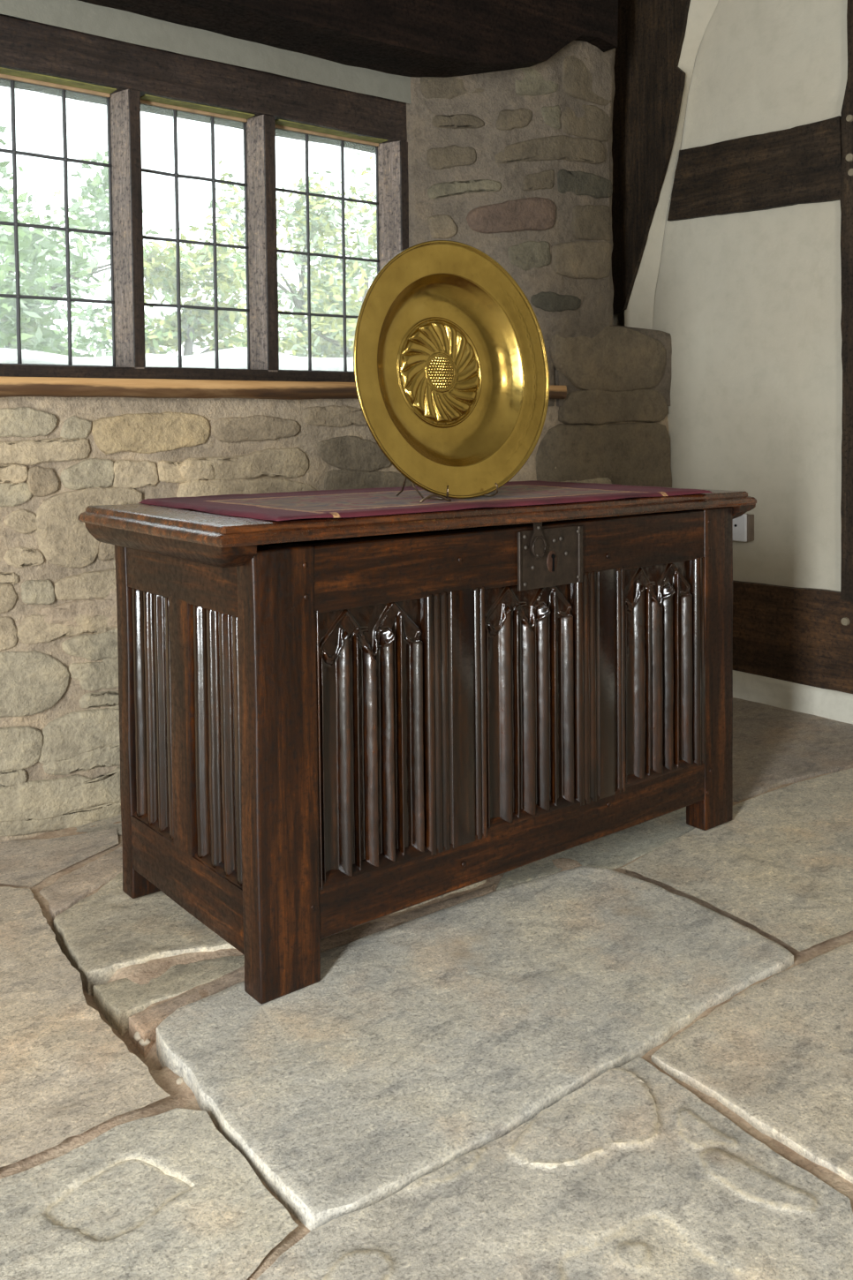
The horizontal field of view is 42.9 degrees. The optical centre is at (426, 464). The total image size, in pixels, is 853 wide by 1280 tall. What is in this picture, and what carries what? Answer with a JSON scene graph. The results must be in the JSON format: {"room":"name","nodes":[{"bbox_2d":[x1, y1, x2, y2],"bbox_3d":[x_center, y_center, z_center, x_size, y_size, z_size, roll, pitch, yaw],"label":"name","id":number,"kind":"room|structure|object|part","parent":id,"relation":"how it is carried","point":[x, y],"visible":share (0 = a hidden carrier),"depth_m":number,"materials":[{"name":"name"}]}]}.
{"room":"medieval manor hall","nodes":[
{"label":"medieval manor hall","id":0,"kind":"room"},
{"bbox_2d":[0,0,671,842],"bbox_3d":[-1.154,-0.446,1.938,4.550,2.350,0.475,-3,3,-38],"label":"wall","id":1,"kind":"structure","parent":0,"point":[515,166],"depth_m":2.41,"materials":[{"name":"beige stone"}]},
{"bbox_3d":[-1.439,-1.205,1.548,3.670,0.755,0.012,-3,3,-38],"label":"plaster panel","id":2,"kind":"part","parent":1,"relation":"part of","materials":[{"name":"white paint"}]},
{"bbox_2d":[0,14,566,399],"bbox_3d":[-0.888,-0.491,2.034,2.988,0.740,0.278,-3,3,-38],"label":"window","id":3,"kind":"structure","parent":1,"relation":"in","point":[129,79],"depth_m":2.33,"materials":[{"name":"brown wood"}]},
{"bbox_3d":[-0.509,-0.180,2.432,1.134,0.066,0.142,-3,3,-38],"label":"frame sill","id":4,"kind":"part","parent":3,"relation":"part of","materials":[{"name":"brown wood"}]},
{"bbox_3d":[-0.845,-0.140,1.999,2.988,0.040,0.151,-3,3,-38],"label":"sill","id":5,"kind":"part","parent":3,"relation":"part of","materials":[{"name":"brown wood"}]},
{"bbox_2d":[77,0,617,77],"bbox_3d":[0.297,-1.242,0.110,4.800,0.798,5.100,-3,3,-38],"label":"ceiling","id":6,"kind":"structure","parent":0,"point":[407,38],"depth_m":2.50,"materials":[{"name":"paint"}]},
{"bbox_2d":[0,697,852,1279],"bbox_3d":[0.330,0.790,0.140,4.650,0.064,4.700,-3,3,-38],"label":"floor","id":7,"kind":"structure","parent":0,"point":[627,1054],"depth_m":1.29,"materials":[{"name":"grey stone"}]},
{"bbox_2d":[133,1031,140,1041],"bbox_3d":[-0.369,0.736,1.399,0.016,0.012,0.017,-2,3,-23],"label":"pebble","id":8,"kind":"object","parent":7,"relation":"on","point":[137,1036],"visible":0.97,"depth_m":1.39,"materials":[{"name":"beige stone"}]},
{"bbox_2d":[138,1039,150,1046],"bbox_3d":[-0.359,0.738,1.387,0.015,0.010,0.011,-1,2,-7],"label":"pebble","id":9,"kind":"object","parent":7,"relation":"on","point":[147,1042],"visible":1,"depth_m":1.38,"materials":[{"name":"beige stone"}]},
{"bbox_2d":[175,1076,183,1084],"bbox_3d":[-0.295,0.741,1.305,0.010,0.007,0.012,0,2,8],"label":"pebble","id":10,"kind":"object","parent":7,"relation":"on","point":[180,1080],"visible":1,"depth_m":1.30,"materials":[{"name":"beige stone"}]},
{"bbox_2d":[77,481,756,1004],"bbox_3d":[0.045,0.370,1.895,1.137,0.637,0.483,-3,3,-38],"label":"chest","id":11,"kind":"object","parent":7,"relation":"on","point":[328,726],"visible":0.99,"depth_m":1.61,"materials":[{"name":"wood"}]},
{"bbox_3d":[-0.421,0.380,1.680,0.012,0.377,0.158,-3,3,-38],"label":"panel","id":12,"kind":"part","parent":11,"relation":"part of","materials":[{"name":"brown wood"}]},
{"bbox_3d":[-0.354,0.153,1.592,0.028,0.091,0.366,-3,3,-38],"label":"rail","id":13,"kind":"part","parent":11,"relation":"part of","materials":[{"name":"brown wood"}]},
{"bbox_3d":[-0.349,0.611,1.611,0.028,0.089,0.366,-3,3,-38],"label":"rail","id":14,"kind":"part","parent":11,"relation":"part of","materials":[{"name":"brown wood"}]},
{"bbox_3d":[-0.290,0.385,1.516,0.012,0.377,0.156,-3,3,-38],"label":"panel","id":15,"kind":"part","parent":11,"relation":"part of","materials":[{"name":"brown wood"}]},
{"bbox_3d":[-0.154,0.389,1.487,0.010,0.383,0.030,-3,3,-38],"label":"edge moulding","id":16,"kind":"part","parent":11,"relation":"part of","materials":[{"name":"brown wood"}]},
{"bbox_3d":[-0.074,0.385,1.542,0.187,0.384,0.021,-3,3,-38],"label":"linenfold panel","id":17,"kind":"part","parent":11,"relation":"part of","materials":[{"name":"brown wood"}]},
{"bbox_3d":[-0.091,0.354,2.073,0.865,0.538,0.020,-3,3,-38],"label":"panel","id":18,"kind":"part","parent":11,"relation":"part of","materials":[{"name":"brown wood"}]},
{"bbox_3d":[0.034,0.071,1.874,1.116,0.037,0.480,-3,3,-38],"label":"lid","id":19,"kind":"part","parent":11,"relation":"part of","materials":[{"name":"brown wood"}]},
{"bbox_2d":[138,480,711,520],"bbox_3d":[0.019,0.053,1.864,0.907,0.016,0.480,-3,3,-38],"label":"embroidered cloth","id":20,"kind":"object","parent":11,"relation":"on","point":[380,500],"visible":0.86,"depth_m":1.75,"materials":[{"name":"fabric"}]},
{"bbox_2d":[396,477,497,503],"bbox_3d":[0.008,-0.040,1.761,0.161,0.189,0.152,-3,3,-38],"label":"plate stand","id":21,"kind":"object","parent":20,"relation":"on","point":[431,496],"visible":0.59,"depth_m":1.73,"materials":[{"name":"metal"}]},
{"bbox_2d":[353,240,549,498],"bbox_3d":[0.040,-0.153,1.758,0.415,0.414,0.074,-3,3,-40],"label":"dish","id":22,"kind":"object","parent":21,"relation":"on","point":[450,364],"visible":1,"depth_m":1.77,"materials":[{"name":"gold metal"}]},
{"bbox_3d":[0.169,0.141,1.740,0.846,0.092,0.034,-3,3,-38],"label":"rail","id":23,"kind":"part","parent":11,"relation":"part of","materials":[{"name":"brown wood"}]},
{"bbox_3d":[0.175,0.590,1.757,0.846,0.094,0.030,-3,3,-38],"label":"rail","id":24,"kind":"part","parent":11,"relation":"part of","materials":[{"name":"brown wood"}]},
{"bbox_3d":[0.167,0.374,1.734,0.201,0.384,0.021,-3,3,-38],"label":"linenfold panel","id":25,"kind":"part","parent":11,"relation":"part of","materials":[{"name":"brown wood"}]},
{"bbox_3d":[0.199,0.149,1.739,0.142,0.093,0.003,-3,3,-39],"label":"lock plate","id":26,"kind":"part","parent":11,"relation":"part of","materials":[{"name":"metal"}]},
{"bbox_3d":[0.413,0.364,1.930,0.192,0.384,0.021,-3,3,-38],"label":"linenfold panel","id":27,"kind":"part","parent":11,"relation":"part of","materials":[{"name":"brown wood"}]},
{"bbox_3d":[0.494,0.360,2.002,0.028,0.383,0.032,-3,3,-38],"label":"edge moulding","id":28,"kind":"part","parent":11,"relation":"part of","materials":[{"name":"brown wood"}]},
{"bbox_2d":[610,0,852,723],"bbox_3d":[2.020,-0.467,1.636,0.260,2.350,4.900,-3,3,-38],"label":"wall","id":29,"kind":"structure","parent":0,"point":[732,143],"depth_m":2.93,"materials":[{"name":"paint"}]},
{"bbox_3d":[0.623,-0.952,3.169,0.014,1.042,0.481,-3,3,-38],"label":"cruck blade","id":30,"kind":"part","parent":29,"relation":"part of","materials":[{"name":"brown wood"}]},
{"bbox_2d":[732,513,753,542],"bbox_3d":[0.840,0.171,3.019,0.033,0.076,0.144,-3,3,-38],"label":"wall socket","id":31,"kind":"object","parent":29,"relation":"attached to","point":[742,525],"visible":0.47,"depth_m":2.97,"materials":[{"name":"white plastic"}]},
{"bbox_3d":[0.830,0.171,3.014,0.008,0.076,0.136,-3,3,-38],"label":"plate","id":32,"kind":"part","parent":31,"relation":"part of","materials":[{"name":"white plastic"}]},
{"bbox_3d":[1.164,-0.655,2.650,0.124,2.003,0.265,-3,3,-38],"label":"wall post","id":33,"kind":"part","parent":29,"relation":"part of","materials":[{"name":"brown wood"}]},
{"label":"outside","id":34,"kind":"structure","parent":0,"visible":0},
{"bbox_3d":[-3.432,0.271,15.094,28.000,0.095,22.600,-3,3,-38],"label":"lawn","id":35,"kind":"structure","parent":34,"visible":0},
{"bbox_2d":[0,173,108,356],"bbox_3d":[-2.500,-0.580,5.909,1.710,2.473,1.805,0,3,18],"label":"tree","id":36,"kind":"object","parent":35,"relation":"on","point":[32,316],"visible":0.48,"depth_m":5.87,"materials":[{"name":"green plant"}]},
{"bbox_2d":[0,126,153,357],"bbox_3d":[-4.300,-1.298,10.278,3.724,3.578,3.289,-1,2,-16],"label":"tree","id":37,"kind":"object","parent":35,"relation":"on","point":[84,221],"visible":0.22,"depth_m":10.43,"materials":[{"name":"green plant"}]},
{"bbox_2d":[98,210,247,355],"bbox_3d":[-1.599,-0.542,7.448,1.240,2.251,1.328,-1,2,-15],"label":"tree","id":38,"kind":"object","parent":35,"relation":"on","point":[195,323],"visible":0.41,"depth_m":7.19,"materials":[{"name":"green plant"}]},
{"bbox_2d":[0,347,353,371],"bbox_3d":[-0.953,0.052,5.130,8.500,1.226,0.448,-3,3,-38],"label":"ground","id":39,"kind":"structure","parent":35,"relation":"on","point":[233,357],"depth_m":4.89,"materials":[{"name":"stone"}]},
{"bbox_2d":[197,151,376,357],"bbox_3d":[-1.133,-1.848,12.888,3.042,4.391,3.220,0,2,3],"label":"tree","id":40,"kind":"object","parent":35,"relation":"on","point":[320,223],"visible":0.34,"depth_m":12.32,"materials":[{"name":"green plant"}]},
{"bbox_2d":[278,189,376,357],"bbox_3d":[-0.498,-0.770,8.319,1.879,2.609,1.681,-1,2,-2],"label":"tree","id":41,"kind":"object","parent":35,"relation":"on","point":[330,335],"visible":0.14,"depth_m":8.11,"materials":[{"name":"green plant"}]}
]}

